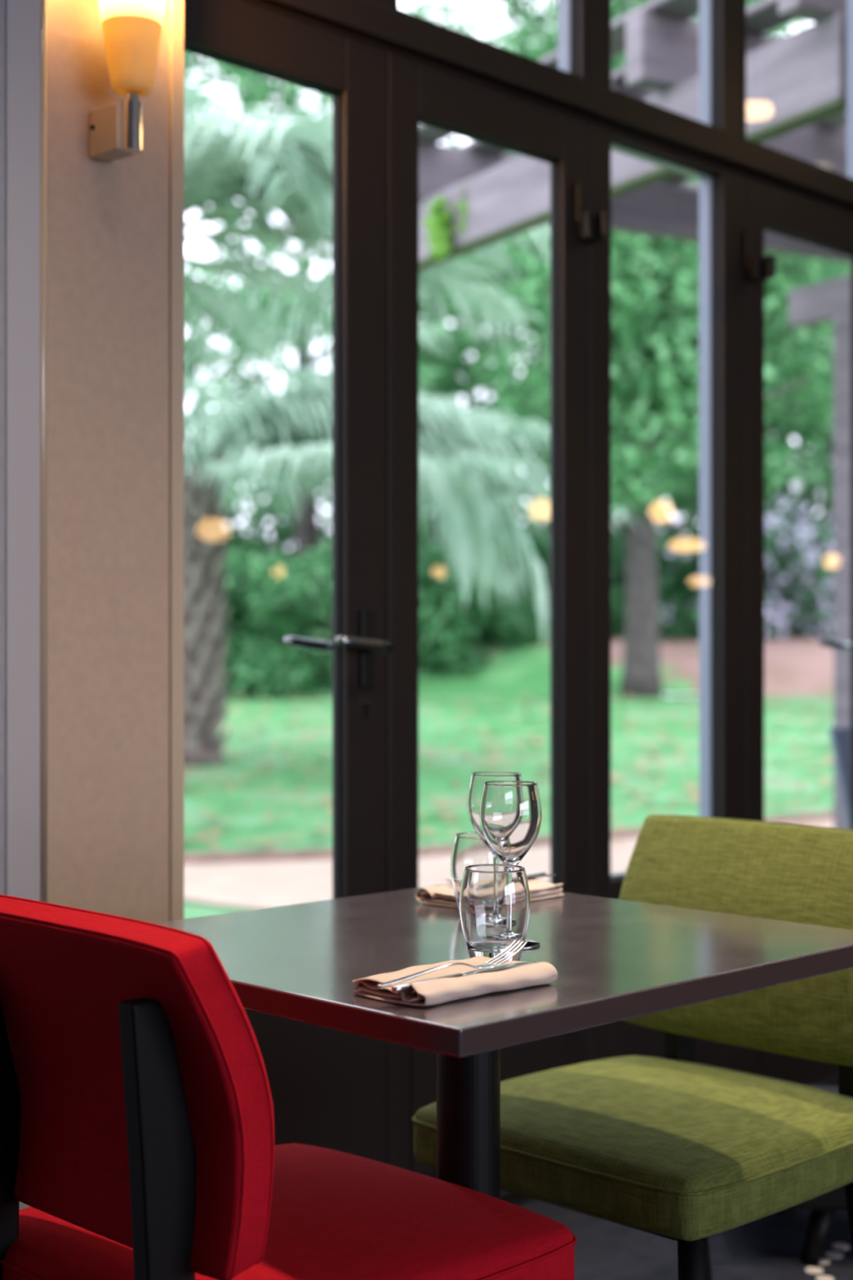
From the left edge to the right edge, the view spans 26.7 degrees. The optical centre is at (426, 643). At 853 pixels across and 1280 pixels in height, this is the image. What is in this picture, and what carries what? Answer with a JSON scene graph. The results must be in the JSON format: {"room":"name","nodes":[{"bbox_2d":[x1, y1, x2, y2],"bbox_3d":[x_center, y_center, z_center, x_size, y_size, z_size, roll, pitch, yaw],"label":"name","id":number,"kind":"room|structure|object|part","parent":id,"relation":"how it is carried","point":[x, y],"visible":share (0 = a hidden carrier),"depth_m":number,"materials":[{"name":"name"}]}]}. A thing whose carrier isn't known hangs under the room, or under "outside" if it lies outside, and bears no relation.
{"room":"restaurant dining room","nodes":[
{"label":"restaurant dining room","id":0,"kind":"room"},
{"bbox_2d":[0,0,4,895],"bbox_3d":[-2.060,-0.430,1.103,0.320,3.050,4.012,0,0,43],"label":"wall trim","id":1,"kind":"object","parent":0,"point":[2,2],"depth_m":2.46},
{"bbox_2d":[4,0,39,1209],"bbox_3d":[-0.674,-0.430,2.592,0.324,3.050,0.056,0,0,43],"label":"wall","id":2,"kind":"structure","parent":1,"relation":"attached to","point":[22,17],"depth_m":2.48,"materials":[{"name":"grey paint"}]},
{"bbox_2d":[47,0,168,923],"bbox_3d":[-0.589,-0.430,2.774,0.200,3.050,0.327,0,0,43],"label":"wall panel","id":3,"kind":"object","parent":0,"point":[108,223],"visible":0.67,"depth_m":2.73,"materials":[{"name":"beige paint"}]},
{"bbox_2d":[40,0,47,902],"bbox_3d":[-0.538,-0.430,2.512,0.017,3.050,0.017,0,0,43],"label":"trim","id":4,"kind":"structure","parent":3,"relation":"attached to","point":[43,3],"depth_m":2.50,"materials":[{"name":"beige paint"}]},
{"bbox_2d":[88,0,165,162],"bbox_3d":[-0.445,-0.880,2.679,0.140,0.298,0.121,0,0,43],"label":"wall sconce","id":5,"kind":"object","parent":3,"relation":"attached to","point":[131,29],"visible":1,"depth_m":2.65,"materials":[{"name":"beige"}]},
{"bbox_3d":[-0.438,-0.973,2.673,0.121,0.112,0.121,0,0,43],"label":"lamp shade","id":6,"kind":"part","parent":5,"relation":"part of","materials":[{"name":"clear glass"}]},
{"bbox_2d":[168,0,183,920],"bbox_3d":[-0.500,-0.430,2.737,0.186,3.050,0.468,0,0,12],"label":"trim","id":7,"kind":"structure","parent":3,"relation":"attached to","point":[175,6],"depth_m":2.83,"materials":[{"name":"beige paint"}]},
{"bbox_2d":[500,1077,852,1279],"bbox_3d":[6.101,1.144,2.453,10.400,0.101,17.100,0,0,43],"label":"floor","id":8,"kind":"structure","parent":0,"point":[770,1247],"depth_m":3.25,"materials":[{"name":"carpet"}]},
{"bbox_2d":[183,0,392,1163],"bbox_3d":[-0.289,-0.004,3.094,0.158,2.173,0.600,0,0,43],"label":"door","id":9,"kind":"structure","parent":8,"relation":"on","point":[328,1086],"depth_m":3.23,"materials":[{"name":"black metal"}]},
{"bbox_3d":[-0.274,0.795,3.080,0.006,0.400,0.480,0,0,43],"label":"kick panel","id":10,"kind":"part","parent":9,"relation":"part of","materials":[{"name":"black"}]},
{"bbox_3d":[-0.197,0.003,3.264,0.061,0.030,0.129,0,0,43],"label":"handle","id":11,"kind":"part","parent":9,"relation":"part of","materials":[{"name":"silver metal"}]},
{"bbox_3d":[-0.126,0.003,3.198,0.061,0.030,0.129,0,0,43],"label":"handle","id":12,"kind":"part","parent":9,"relation":"part of","materials":[{"name":"silver metal"}]},
{"bbox_3d":[-0.108,0.010,3.256,0.009,0.140,0.032,0,0,43],"label":"handle plate","id":13,"kind":"part","parent":9,"relation":"part of","materials":[{"name":"black metal"}]},
{"bbox_2d":[0,894,577,1279],"bbox_3d":[-0.199,0.678,1.924,0.588,0.836,0.506,0,0,-44],"label":"dining chair","id":14,"kind":"object","parent":8,"relation":"on","point":[137,1118],"visible":1,"depth_m":1.78,"materials":[{"name":"red fabric"}]},
{"bbox_3d":[-0.476,0.711,1.866,0.112,0.768,0.027,0,0,-44],"label":"leg","id":15,"kind":"part","parent":14,"relation":"part of","materials":[{"name":"black wood"}]},
{"bbox_3d":[-0.334,0.423,1.792,0.124,0.323,0.452,0,0,-44],"label":"backrest","id":16,"kind":"part","parent":14,"relation":"part of","materials":[{"name":"red fabric"}]},
{"bbox_3d":[-0.263,0.711,1.649,0.112,0.768,0.027,0,0,-45],"label":"leg","id":17,"kind":"part","parent":14,"relation":"part of","materials":[{"name":"black wood"}]},
{"bbox_3d":[-0.169,0.656,1.954,0.498,0.098,0.500,0,0,-44],"label":"seat","id":18,"kind":"part","parent":14,"relation":"part of","materials":[{"name":"red fabric"}]},
{"bbox_2d":[386,50,611,1193],"bbox_3d":[0.145,-0.004,3.522,0.090,2.173,0.612,0,0,43],"label":"door","id":19,"kind":"structure","parent":8,"relation":"on","point":[418,92],"depth_m":3.50,"materials":[{"name":"black metal"}]},
{"bbox_3d":[0.137,0.795,3.521,0.006,0.400,0.479,0,0,43],"label":"kick panel","id":20,"kind":"part","parent":19,"relation":"part of","materials":[{"name":"black metal"}]},
{"bbox_2d":[154,883,852,1199],"bbox_3d":[0.049,0.720,2.116,0.737,0.750,0.695,0,0,-44],"label":"dining table","id":21,"kind":"object","parent":8,"relation":"on","point":[614,960],"visible":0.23,"depth_m":2.01,"materials":[{"name":"laminate"}]},
{"bbox_2d":[351,955,557,1005],"bbox_3d":[0.028,0.333,1.794,0.189,0.022,0.112,0,0,-43],"label":"folded napkin","id":22,"kind":"object","parent":21,"relation":"on","point":[441,990],"visible":0.85,"depth_m":1.76,"materials":[{"name":"beige fabric"}]},
{"bbox_2d":[377,939,527,986],"bbox_3d":[0.025,0.312,1.756,0.184,0.022,0.021,-1,1,-39],"label":"fork","id":23,"kind":"object","parent":22,"relation":"on","point":[486,966],"visible":1,"depth_m":1.77,"materials":[{"name":"silver metal"}]},
{"bbox_2d":[391,961,533,992],"bbox_3d":[0.035,0.324,1.760,0.186,0.006,0.016,-1,1,-43],"label":"table knife","id":24,"kind":"object","parent":22,"relation":"on","point":[407,986],"visible":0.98,"depth_m":1.75,"materials":[{"name":"silver metal"}]},
{"bbox_2d":[450,831,502,911],"bbox_3d":[0.069,0.294,2.286,0.077,0.102,0.077,0,0,-35],"label":"water tumbler","id":25,"kind":"object","parent":21,"relation":"on","point":[468,849],"visible":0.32,"depth_m":2.26,"materials":[{"name":"clear glass"}]},
{"bbox_2d":[415,878,564,907],"bbox_3d":[0.088,0.334,2.421,0.111,0.022,0.188,0,0,44],"label":"folded napkin","id":26,"kind":"object","parent":21,"relation":"on","point":[442,895],"visible":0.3,"depth_m":2.39,"materials":[{"name":"beige fabric"}]},
{"bbox_2d":[444,874,555,883],"bbox_3d":[0.104,0.323,2.453,0.185,0.018,0.021,0,0,-36],"label":"fork","id":27,"kind":"object","parent":26,"relation":"on","point":[544,875],"visible":0.29,"depth_m":2.48,"materials":[{"name":"silver metal"}]},
{"bbox_2d":[526,871,546,879],"bbox_3d":[0.111,0.323,2.444,0.015,0.006,0.186,0,0,37],"label":"table knife","id":28,"kind":"object","parent":26,"relation":"on","point":[544,873],"visible":0.25,"depth_m":2.50,"materials":[{"name":"silver metal"}]},
{"bbox_2d":[466,771,522,863],"bbox_3d":[0.085,0.252,2.203,0.072,0.185,0.072,0,0,-20],"label":"wine glass","id":29,"kind":"object","parent":21,"relation":"on","point":[477,781],"visible":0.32,"depth_m":2.18,"materials":[{"name":"clear glass"}]},
{"bbox_2d":[459,863,530,960],"bbox_3d":[0.074,0.294,1.950,0.077,0.102,0.077,0,0,-20],"label":"water tumbler","id":30,"kind":"object","parent":21,"relation":"on","point":[495,900],"visible":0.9,"depth_m":1.92,"materials":[{"name":"clear glass"}]},
{"bbox_2d":[479,780,542,948],"bbox_3d":[0.096,0.252,2.056,0.072,0.185,0.072,0,0,35],"label":"wine glass","id":31,"kind":"object","parent":21,"relation":"on","point":[510,811],"visible":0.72,"depth_m":2.03,"materials":[{"name":"clear glass"}]},
{"bbox_2d":[412,814,852,1279],"bbox_3d":[0.342,0.678,2.471,0.588,0.836,0.506,0,0,-45],"label":"dining chair","id":32,"kind":"object","parent":8,"relation":"on","point":[674,1147],"visible":0.77,"depth_m":2.43,"materials":[{"name":"green fabric"}]},
{"bbox_3d":[0.312,0.656,2.441,0.498,0.098,0.500,0,0,-44],"label":"seat","id":33,"kind":"part","parent":32,"relation":"part of","materials":[{"name":"green fabric"}]},
{"bbox_3d":[0.333,0.718,2.462,0.400,0.030,0.370,0,0,-44],"label":"seat frame","id":34,"kind":"part","parent":32,"relation":"part of","materials":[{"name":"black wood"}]},
{"bbox_3d":[0.406,0.711,2.746,0.112,0.768,0.027,0,0,-45],"label":"leg","id":35,"kind":"part","parent":32,"relation":"part of","materials":[{"name":"black wood"}]},
{"bbox_3d":[0.320,0.899,2.172,0.039,0.393,0.037,0,0,-44],"label":"leg","id":36,"kind":"part","parent":32,"relation":"part of","materials":[{"name":"black wood"}]},
{"bbox_3d":[0.477,0.423,2.603,0.124,0.323,0.452,0,0,-44],"label":"backrest","id":37,"kind":"part","parent":32,"relation":"part of","materials":[{"name":"green fabric"}]},
{"bbox_3d":[0.619,0.711,2.529,0.112,0.768,0.027,0,0,-45],"label":"leg","id":38,"kind":"part","parent":32,"relation":"part of","materials":[{"name":"black wood"}]},
{"bbox_2d":[588,120,746,1072],"bbox_3d":[0.517,0.003,3.984,0.067,2.185,0.592,0,0,43],"label":"door","id":39,"kind":"structure","parent":8,"relation":"on","point":[722,189],"depth_m":4.11,"materials":[{"name":"black metal"}]},
{"bbox_3d":[0.504,0.003,3.995,0.033,2.185,0.592,0,0,43],"label":"frame","id":40,"kind":"part","parent":39,"relation":"part of","materials":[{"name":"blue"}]},
{"bbox_2d":[500,1078,838,1206],"bbox_3d":[3.640,1.089,7.259,0.050,0.012,12.050,0,0,43],"label":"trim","id":41,"kind":"structure","parent":8,"relation":"on","point":[514,1198],"depth_m":3.52,"materials":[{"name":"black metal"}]},
{"bbox_2d":[743,174,852,1085],"bbox_3d":[0.940,-0.004,4.417,0.158,2.173,0.649,0,0,43],"label":"door","id":42,"kind":"structure","parent":8,"relation":"on","point":[771,207],"depth_m":4.22,"materials":[{"name":"black metal"}]},
{"bbox_3d":[0.961,0.795,4.409,0.006,0.400,0.512,0,0,43],"label":"kick panel","id":43,"kind":"part","parent":42,"relation":"part of","materials":[{"name":"black"}]},
{"bbox_3d":[1.054,0.003,4.611,0.061,0.030,0.129,0,0,43],"label":"handle","id":44,"kind":"part","parent":42,"relation":"part of","materials":[{"name":"silver metal"}]},
{"bbox_2d":[778,1085,847,1266],"bbox_3d":[1.153,0.980,3.320,1.240,0.241,0.360,0,0,1],"label":"dining chair","id":45,"kind":"object","parent":8,"relation":"on","point":[824,1208],"visible":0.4,"depth_m":3.17,"materials":[{"name":"black wood"}]},
{"bbox_3d":[1.153,0.927,3.320,1.240,0.135,0.360,0,0,1],"label":"seat","id":46,"kind":"part","parent":45,"relation":"part of","materials":[{"name":"green fabric"}]},
{"bbox_3d":[0.697,1.041,3.188,0.075,0.118,0.043,0,0,-37],"label":"leg","id":47,"kind":"part","parent":45,"relation":"part of","materials":[{"name":"black wood"}]},
{"label":"outside","id":48,"kind":"structure","parent":0,"visible":0},
{"bbox_2d":[222,620,833,697],"bbox_3d":[6.000,0.030,40.900,76.000,1.389,38.201,0,0,0],"label":"ground","id":49,"kind":"structure","parent":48,"point":[797,665],"depth_m":22.85,"materials":[{"name":"green plant"}]},
{"bbox_2d":[183,50,332,449],"bbox_3d":[-4.578,-5.224,25.111,6.918,10.644,5.636,0,0,0],"label":"tree","id":50,"kind":"object","parent":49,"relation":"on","point":[199,64],"visible":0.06,"depth_m":25.58,"materials":[{"name":"green plant"}]},
{"bbox_2d":[183,53,485,602],"bbox_3d":[-1.737,-5.282,28.894,5.475,10.756,4.276,0,0,0],"label":"tree","id":51,"kind":"object","parent":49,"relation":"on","point":[307,533],"visible":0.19,"depth_m":28.62,"materials":[{"name":"green plant"}]},
{"bbox_2d":[327,538,498,679],"bbox_3d":[-0.171,-0.318,23.257,2.189,2.102,1.848,0,0,0],"label":"shrub","id":52,"kind":"object","parent":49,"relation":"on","point":[442,615],"visible":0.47,"depth_m":22.78,"materials":[{"name":"green plant"}]},
{"bbox_2d":[323,233,550,561],"bbox_3d":[0.216,-3.239,26.235,4.471,6.678,3.742,0,0,31],"label":"tree","id":53,"kind":"object","parent":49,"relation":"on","point":[435,371],"visible":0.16,"depth_m":25.66,"materials":[{"name":"green plant"}]},
{"bbox_2d":[401,0,558,533],"bbox_3d":[1.601,-6.592,37.229,5.495,13.376,4.833,0,0,4],"label":"tree","id":54,"kind":"object","parent":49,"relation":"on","point":[448,8],"visible":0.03,"depth_m":36.73,"materials":[{"name":"green plant"}]},
{"bbox_2d":[423,546,550,650],"bbox_3d":[0.771,-0.555,24.618,2.250,1.700,2.129,0,0,0],"label":"shrub","id":55,"kind":"object","parent":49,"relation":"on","point":[509,624],"visible":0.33,"depth_m":23.95,"materials":[{"name":"green plant"}]},
{"bbox_2d":[186,448,833,611],"bbox_3d":[3.830,-1.595,33.990,30.032,4.424,2.913,0,0,0],"label":"hedge","id":56,"kind":"object","parent":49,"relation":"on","point":[282,537],"visible":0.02,"depth_m":33.26,"materials":[{"name":"green plant"}]},
{"bbox_2d":[506,532,659,637],"bbox_3d":[2.113,-0.757,25.611,2.426,1.715,2.224,0,0,-6],"label":"shrub","id":57,"kind":"object","parent":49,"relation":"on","point":[618,566],"visible":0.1,"depth_m":24.89,"materials":[{"name":"green plant"}]},
{"bbox_2d":[425,0,813,550],"bbox_3d":[3.432,-6.838,31.328,7.931,13.876,6.350,0,0,-28],"label":"tree","id":58,"kind":"object","parent":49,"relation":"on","point":[519,41],"visible":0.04,"depth_m":30.39,"materials":[{"name":"green plant"}]},
{"bbox_2d":[536,181,850,531],"bbox_3d":[4.710,-4.286,27.171,6.377,8.762,5.407,0,0,-7],"label":"tree","id":59,"kind":"object","parent":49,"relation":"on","point":[789,419],"visible":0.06,"depth_m":25.70,"materials":[{"name":"green plant"}]},
{"bbox_2d":[611,533,777,641],"bbox_3d":[3.577,-0.713,25.297,2.686,1.765,2.107,0,0,0],"label":"shrub","id":60,"kind":"object","parent":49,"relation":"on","point":[678,598],"visible":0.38,"depth_m":24.93,"materials":[{"name":"green plant"}]},
{"bbox_2d":[681,275,839,528],"bbox_3d":[7.357,-5.059,30.873,8.022,10.317,5.702,0,0,9],"label":"tree","id":61,"kind":"object","parent":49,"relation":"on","point":[825,504],"visible":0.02,"depth_m":30.27,"materials":[{"name":"green plant"}]},
{"bbox_2d":[764,493,833,639],"bbox_3d":[5.076,-0.954,25.011,2.326,2.305,2.221,0,0,-4],"label":"shrub","id":62,"kind":"object","parent":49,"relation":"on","point":[802,551],"visible":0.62,"depth_m":24.41,"materials":[{"name":"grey plant"}]},
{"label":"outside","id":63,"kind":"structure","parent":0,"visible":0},
{"bbox_2d":[183,695,833,919],"bbox_3d":[1.775,0.895,12.419,36.943,0.500,21.848,0,0,-4],"label":"lawn","id":64,"kind":"structure","parent":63,"point":[244,824],"depth_m":14.15,"materials":[{"name":"green plant"}]},
{"bbox_2d":[218,545,318,699],"bbox_3d":[-2.349,-0.203,22.294,2.072,2.256,2.183,0,0,0],"label":"shrub","id":65,"kind":"object","parent":64,"relation":"on","point":[237,566],"visible":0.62,"depth_m":21.59,"materials":[{"name":"green plant"}]},
{"bbox_2d":[228,542,332,698],"bbox_3d":[-1.421,-0.224,22.554,2.232,2.257,2.152,0,0,-11],"label":"shrub","id":66,"kind":"object","parent":64,"relation":"on","point":[321,615],"visible":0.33,"depth_m":21.89,"materials":[{"name":"green plant"}]},
{"bbox_2d":[183,74,550,794],"bbox_3d":[-1.355,-0.861,10.081,4.498,4.031,5.046,0,0,4],"label":"palm tree","id":67,"kind":"object","parent":64,"relation":"on","point":[286,160],"visible":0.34,"depth_m":10.07,"materials":[{"name":"green plant"}]},
{"bbox_2d":[183,355,640,766],"bbox_3d":[-1.761,-0.618,14.308,6.568,3.205,4.531,0,0,19],"label":"palm tree","id":68,"kind":"object","parent":64,"relation":"on","point":[286,439],"visible":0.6,"depth_m":13.94,"materials":[{"name":"green plant"}]},
{"bbox_2d":[183,810,833,863],"bbox_3d":[0.182,1.065,10.351,14.578,0.240,1.445,0,0,-16],"label":"edging","id":69,"kind":"object","parent":64,"relation":"on","point":[425,851],"visible":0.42,"depth_m":9.43,"materials":[{"name":"concrete"}]},
{"bbox_2d":[183,693,833,847],"bbox_3d":[0.023,0.858,15.806,12.897,0.508,12.074,0,0,0],"label":"fallen leaves","id":70,"kind":"object","parent":64,"relation":"on","point":[691,787],"visible":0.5,"depth_m":14.12,"materials":[{"name":"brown plant"}]},
{"bbox_2d":[418,0,850,828],"bbox_3d":[2.088,-0.398,6.981,3.860,3.185,2.670,0,0,-29],"label":"pergola","id":71,"kind":"object","parent":64,"relation":"on","point":[797,82],"visible":0.39,"depth_m":6.54,"materials":[{"name":"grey wood"}]},
{"bbox_2d":[420,187,470,259],"bbox_3d":[0.119,-1.606,6.822,0.276,0.305,0.157,0,0,25],"label":"climbing vine","id":72,"kind":"object","parent":71,"relation":"hanging from","point":[439,228],"visible":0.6,"depth_m":6.82,"materials":[{"name":"green plant"}]},
{"bbox_3d":[0.532,-1.625,6.137,0.070,0.240,2.640,0,0,-29],"label":"rail","id":73,"kind":"part","parent":71,"relation":"part of","materials":[{"name":"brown wood"}]},
{"bbox_3d":[2.008,-1.485,7.343,0.100,0.160,1.500,0,0,-29],"label":"rail","id":74,"kind":"part","parent":71,"relation":"part of","materials":[{"name":"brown wood"}]},
{"bbox_3d":[1.819,-0.105,7.685,0.120,2.600,0.120,0,0,43],"label":"post","id":75,"kind":"part","parent":71,"relation":"part of","materials":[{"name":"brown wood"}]},
{"bbox_2d":[433,177,850,697],"bbox_3d":[3.264,-3.269,22.079,5.648,7.878,4.459,0,0,-25],"label":"tree","id":76,"kind":"object","parent":64,"relation":"on","point":[655,329],"visible":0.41,"depth_m":21.29,"materials":[{"name":"green plant"}]},
{"bbox_2d":[828,726,850,829],"bbox_3d":[1.619,0.716,5.939,0.448,0.862,0.572,0,0,-17],"label":"planter","id":77,"kind":"object","parent":64,"relation":"on","point":[840,736],"visible":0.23,"depth_m":6.12,"materials":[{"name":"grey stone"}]},
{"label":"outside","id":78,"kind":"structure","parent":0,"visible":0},
{"bbox_2d":[183,819,833,909],"bbox_3d":[0.377,1.088,9.179,14.834,0.190,3.709,0,0,-16],"label":"garden path","id":79,"kind":"structure","parent":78,"point":[258,885],"depth_m":8.71,"materials":[{"name":"beige concrete"}]},
{"bbox_3d":[7.918,-0.430,11.972,0.100,3.050,0.680,0,0,43],"label":"wall","id":80,"kind":"structure","parent":0,"visible":0},
{"bbox_2d":[365,0,382,6],"bbox_3d":[-0.304,-1.555,3.100,0.067,0.800,0.588,0,0,43],"label":"window","id":81,"kind":"structure","parent":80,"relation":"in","point":[379,2],"depth_m":3.28,"materials":[{"name":"black"}]},
{"bbox_2d":[382,0,588,82],"bbox_3d":[0.105,-1.555,3.541,0.067,0.800,0.612,0,0,43],"label":"window","id":82,"kind":"structure","parent":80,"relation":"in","point":[573,15],"depth_m":3.73,"materials":[{"name":"black"}]},
{"bbox_3d":[0.093,-1.555,3.553,0.033,0.800,0.612,0,0,43],"label":"frame","id":83,"kind":"part","parent":82,"relation":"part of","materials":[{"name":"blue"}]},
{"bbox_2d":[244,0,852,211],"bbox_3d":[3.839,-1.123,7.538,0.082,0.065,12.730,0,0,43],"label":"window frame","id":84,"kind":"structure","parent":80,"relation":"attached to","point":[366,21],"depth_m":3.63,"materials":[{"name":"black metal"}]},
{"bbox_2d":[588,0,741,139],"bbox_3d":[0.510,-1.555,3.977,0.067,0.800,0.572,0,0,43],"label":"window","id":85,"kind":"structure","parent":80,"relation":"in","point":[720,20],"depth_m":4.12,"materials":[{"name":"black"}]},
{"bbox_3d":[0.497,-1.555,3.988,0.033,0.800,0.572,0,0,43],"label":"frame","id":86,"kind":"part","parent":85,"relation":"part of","materials":[{"name":"blue"}]},
{"bbox_2d":[741,0,852,181],"bbox_3d":[0.928,-1.555,4.426,0.067,0.800,0.652,0,0,43],"label":"window","id":87,"kind":"structure","parent":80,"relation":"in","point":[850,2],"depth_m":4.63,"materials":[{"name":"black"}]},
{"bbox_3d":[0.915,-1.555,4.438,0.033,0.800,0.652,0,0,43],"label":"frame","id":88,"kind":"part","parent":87,"relation":"part of","materials":[{"name":"blue"}]}
]}

